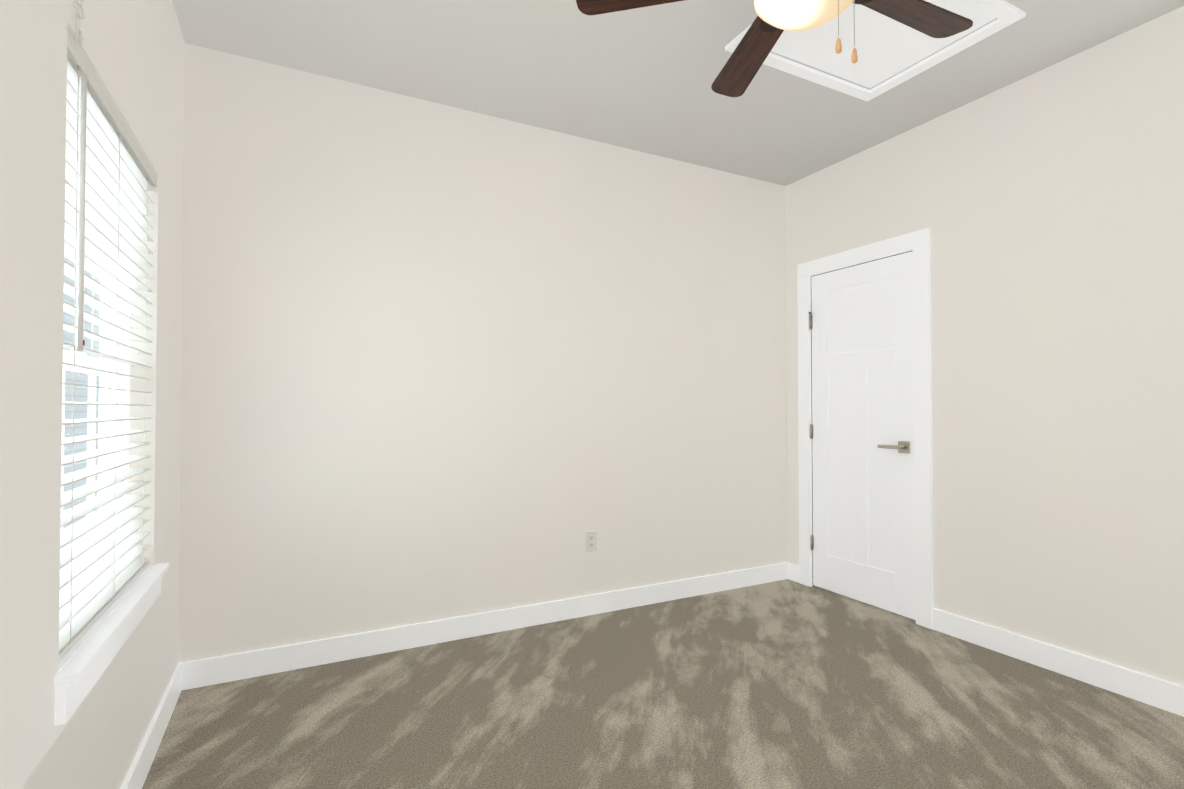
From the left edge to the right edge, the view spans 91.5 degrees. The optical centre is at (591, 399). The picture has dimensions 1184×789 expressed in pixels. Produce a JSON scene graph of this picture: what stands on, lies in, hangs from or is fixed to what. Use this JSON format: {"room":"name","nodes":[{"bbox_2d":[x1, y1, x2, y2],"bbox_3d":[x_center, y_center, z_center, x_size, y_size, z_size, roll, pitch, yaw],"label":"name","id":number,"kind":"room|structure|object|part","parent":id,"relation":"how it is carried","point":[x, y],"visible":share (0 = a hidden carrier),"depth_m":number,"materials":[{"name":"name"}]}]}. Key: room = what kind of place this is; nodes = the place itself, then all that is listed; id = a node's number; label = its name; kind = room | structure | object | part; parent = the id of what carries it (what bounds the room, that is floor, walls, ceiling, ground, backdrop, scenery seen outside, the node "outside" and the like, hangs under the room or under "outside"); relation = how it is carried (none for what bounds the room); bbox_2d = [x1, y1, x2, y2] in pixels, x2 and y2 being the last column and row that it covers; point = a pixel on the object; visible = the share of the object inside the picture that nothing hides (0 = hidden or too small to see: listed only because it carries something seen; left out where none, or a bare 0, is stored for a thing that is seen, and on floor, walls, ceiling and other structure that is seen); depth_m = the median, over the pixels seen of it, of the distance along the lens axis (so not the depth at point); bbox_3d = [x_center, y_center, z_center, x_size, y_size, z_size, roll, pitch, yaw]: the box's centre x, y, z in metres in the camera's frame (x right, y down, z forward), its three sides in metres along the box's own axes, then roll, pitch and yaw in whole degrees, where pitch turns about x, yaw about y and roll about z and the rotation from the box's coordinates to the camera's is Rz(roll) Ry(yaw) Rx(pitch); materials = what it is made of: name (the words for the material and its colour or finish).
{"room":"empty bedroom","nodes":[
{"label":"empty bedroom","id":0,"kind":"room"},
{"bbox_2d":[0,0,184,788],"bbox_3d":[-0.992,-0.173,0.834,0.150,2.720,3.500,0,-1,-27],"label":"wall","id":1,"kind":"structure","parent":0,"point":[134,51],"depth_m":1.17,"materials":[{"name":"paint"}]},
{"bbox_2d":[54,239,169,725],"bbox_3d":[-1.343,-0.059,1.564,0.186,1.447,0.949,0,-1,-27],"label":"window","id":2,"kind":"structure","parent":1,"relation":"in","point":[105,380],"depth_m":1.64,"materials":[{"name":"white plastic"}]},
{"bbox_2d":[59,0,156,660],"bbox_3d":[-1.317,-0.155,1.579,0.080,1.435,0.881,0,-1,-27],"label":"window blinds","id":3,"kind":"object","parent":2,"relation":"attached to","point":[110,176],"visible":0.73,"depth_m":1.51,"materials":[{"name":"white plastic"}]},
{"bbox_2d":[121,664,181,788],"bbox_3d":[-0.919,1.131,0.851,0.015,0.112,3.470,0,-1,-27],"label":"baseboard","id":4,"kind":"structure","parent":1,"relation":"attached to","point":[137,774],"depth_m":1.94,"materials":[{"name":"white wood"}]},
{"bbox_2d":[178,43,787,662],"bbox_3d":[-0.222,-0.136,3.280,3.754,2.720,0.150,0,-1,-27],"label":"wall","id":5,"kind":"structure","parent":0,"point":[440,361],"depth_m":2.93,"materials":[{"name":"paint"}]},
{"bbox_2d":[178,562,788,689],"bbox_3d":[-0.184,1.167,3.186,3.454,0.112,0.015,0,-1,-27],"label":"baseboard","id":6,"kind":"structure","parent":5,"relation":"attached to","point":[228,668],"depth_m":2.90,"materials":[{"name":"white wood"}]},
{"bbox_2d":[586,531,596,551],"bbox_3d":[-0.004,0.809,3.288,0.070,0.115,0.007,0,-1,-27],"label":"electrical outlet","id":7,"kind":"object","parent":5,"relation":"attached to","point":[591,540],"visible":1,"depth_m":3.29,"materials":[{"name":"white plastic"}]},
{"bbox_2d":[142,579,1183,788],"bbox_3d":[0.922,1.231,1.795,4.454,0.060,3.800,0,-1,-27],"label":"floor","id":8,"kind":"structure","parent":0,"point":[786,684],"depth_m":2.20,"materials":[{"name":"carpet"}]},
{"bbox_2d":[172,0,1183,185],"bbox_3d":[0.611,-1.581,1.678,3.754,0.120,3.800,0,-1,-27],"label":"ceiling","id":9,"kind":"structure","parent":0,"point":[641,79],"depth_m":2.60,"materials":[{"name":"paint"}]},
{"bbox_2d":[576,0,972,96],"bbox_3d":[0.670,-1.200,1.687,1.280,0.640,1.327,0,-1,-27],"label":"ceiling fan","id":10,"kind":"object","parent":9,"relation":"hanging from","point":[773,21],"visible":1,"depth_m":1.85,"materials":[{"name":"brown wood"}]},
{"label":"blade","id":11,"kind":"part","parent":10,"relation":"part of","materials":[{"name":"brown wood"}]},
{"bbox_3d":[0.572,-1.246,2.089,0.134,0.006,0.533,11,-2,-7],"label":"blade","id":12,"kind":"part","parent":10,"relation":"part of","materials":[{"name":"brown wood"}]},
{"bbox_3d":[0.625,-1.138,1.669,0.299,0.074,0.299,0,-1,-27],"label":"lamp shade","id":13,"kind":"part","parent":10,"relation":"part of","materials":[{"name":"white glass"}]},
{"bbox_3d":[0.638,-1.064,1.548,0.041,0.323,0.092,0,-1,-27],"label":"chain","id":14,"kind":"part","parent":10,"relation":"part of","materials":[{"name":"beige"}]},
{"bbox_3d":[0.671,-1.054,1.555,0.016,0.343,0.097,0,-1,-27],"label":"chain","id":15,"kind":"part","parent":10,"relation":"part of","materials":[{"name":"beige"}]},
{"bbox_3d":[1.006,-1.250,1.850,0.533,0.006,0.134,0,10,-25],"label":"blade","id":16,"kind":"part","parent":10,"relation":"part of","materials":[{"name":"brown wood"}]},
{"bbox_2d":[725,0,1025,100],"bbox_3d":[1.132,-1.502,2.362,0.907,0.016,0.705,0,-1,-27],"label":"trim","id":17,"kind":"structure","parent":9,"relation":"attached to","point":[1005,13],"depth_m":2.55,"materials":[{"name":"white wood"}]},
{"bbox_2d":[771,0,995,87],"bbox_3d":[1.132,-1.523,2.363,0.779,0.019,0.577,0,-1,-27],"label":"panel","id":18,"kind":"object","parent":9,"relation":"attached to","point":[886,47],"visible":0.6,"depth_m":2.45,"materials":[{"name":"white paint"}]},
{"bbox_2d":[786,6,1183,685],"bbox_3d":[2.214,-0.148,2.478,0.150,2.720,3.500,0,-1,-27],"label":"wall","id":19,"kind":"structure","parent":0,"point":[1046,206],"depth_m":2.59,"materials":[{"name":"paint"}]},
{"bbox_2d":[788,563,798,582],"bbox_3d":[1.373,1.178,3.917,0.015,0.112,0.106,0,-1,-27],"label":"baseboard","id":20,"kind":"structure","parent":19,"relation":"attached to","point":[793,572],"depth_m":3.91,"materials":[{"name":"white wood"}]},
{"bbox_2d":[809,251,915,619],"bbox_3d":[1.598,0.200,3.484,0.096,2.030,0.721,0,-1,-27],"label":"door","id":21,"kind":"structure","parent":19,"relation":"in","point":[863,440],"depth_m":3.45,"materials":[{"name":"white wood"}]},
{"bbox_3d":[1.431,0.210,3.775,0.057,1.560,0.050,0,-1,-27],"label":"door hinges","id":22,"kind":"part","parent":21,"relation":"part of","materials":[{"name":"silver metal"}]},
{"bbox_3d":[1.717,0.268,3.244,0.090,0.066,0.188,0,-1,-27],"label":"handle","id":23,"kind":"part","parent":21,"relation":"part of","materials":[{"name":"silver metal"}]},
{"bbox_2d":[798,228,933,628],"bbox_3d":[1.669,0.158,3.516,0.170,2.140,0.906,0,-1,-27],"label":"door frame","id":24,"kind":"structure","parent":19,"relation":"attached to","point":[918,242],"depth_m":3.15,"materials":[{"name":"white wood"}]},
{"bbox_2d":[932,608,1183,716],"bbox_3d":[2.372,1.148,1.971,0.015,0.112,2.458,0,-1,-27],"label":"baseboard","id":25,"kind":"structure","parent":19,"relation":"attached to","point":[1149,690],"depth_m":2.52,"materials":[{"name":"white wood"}]},
{"label":"outside","id":26,"kind":"structure","parent":0,"visible":0},
{"bbox_2d":[63,256,100,546],"bbox_3d":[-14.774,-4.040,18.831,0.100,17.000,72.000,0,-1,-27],"label":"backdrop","id":27,"kind":"structure","parent":26,"point":[77,432],"depth_m":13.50,"materials":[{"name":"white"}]}
]}

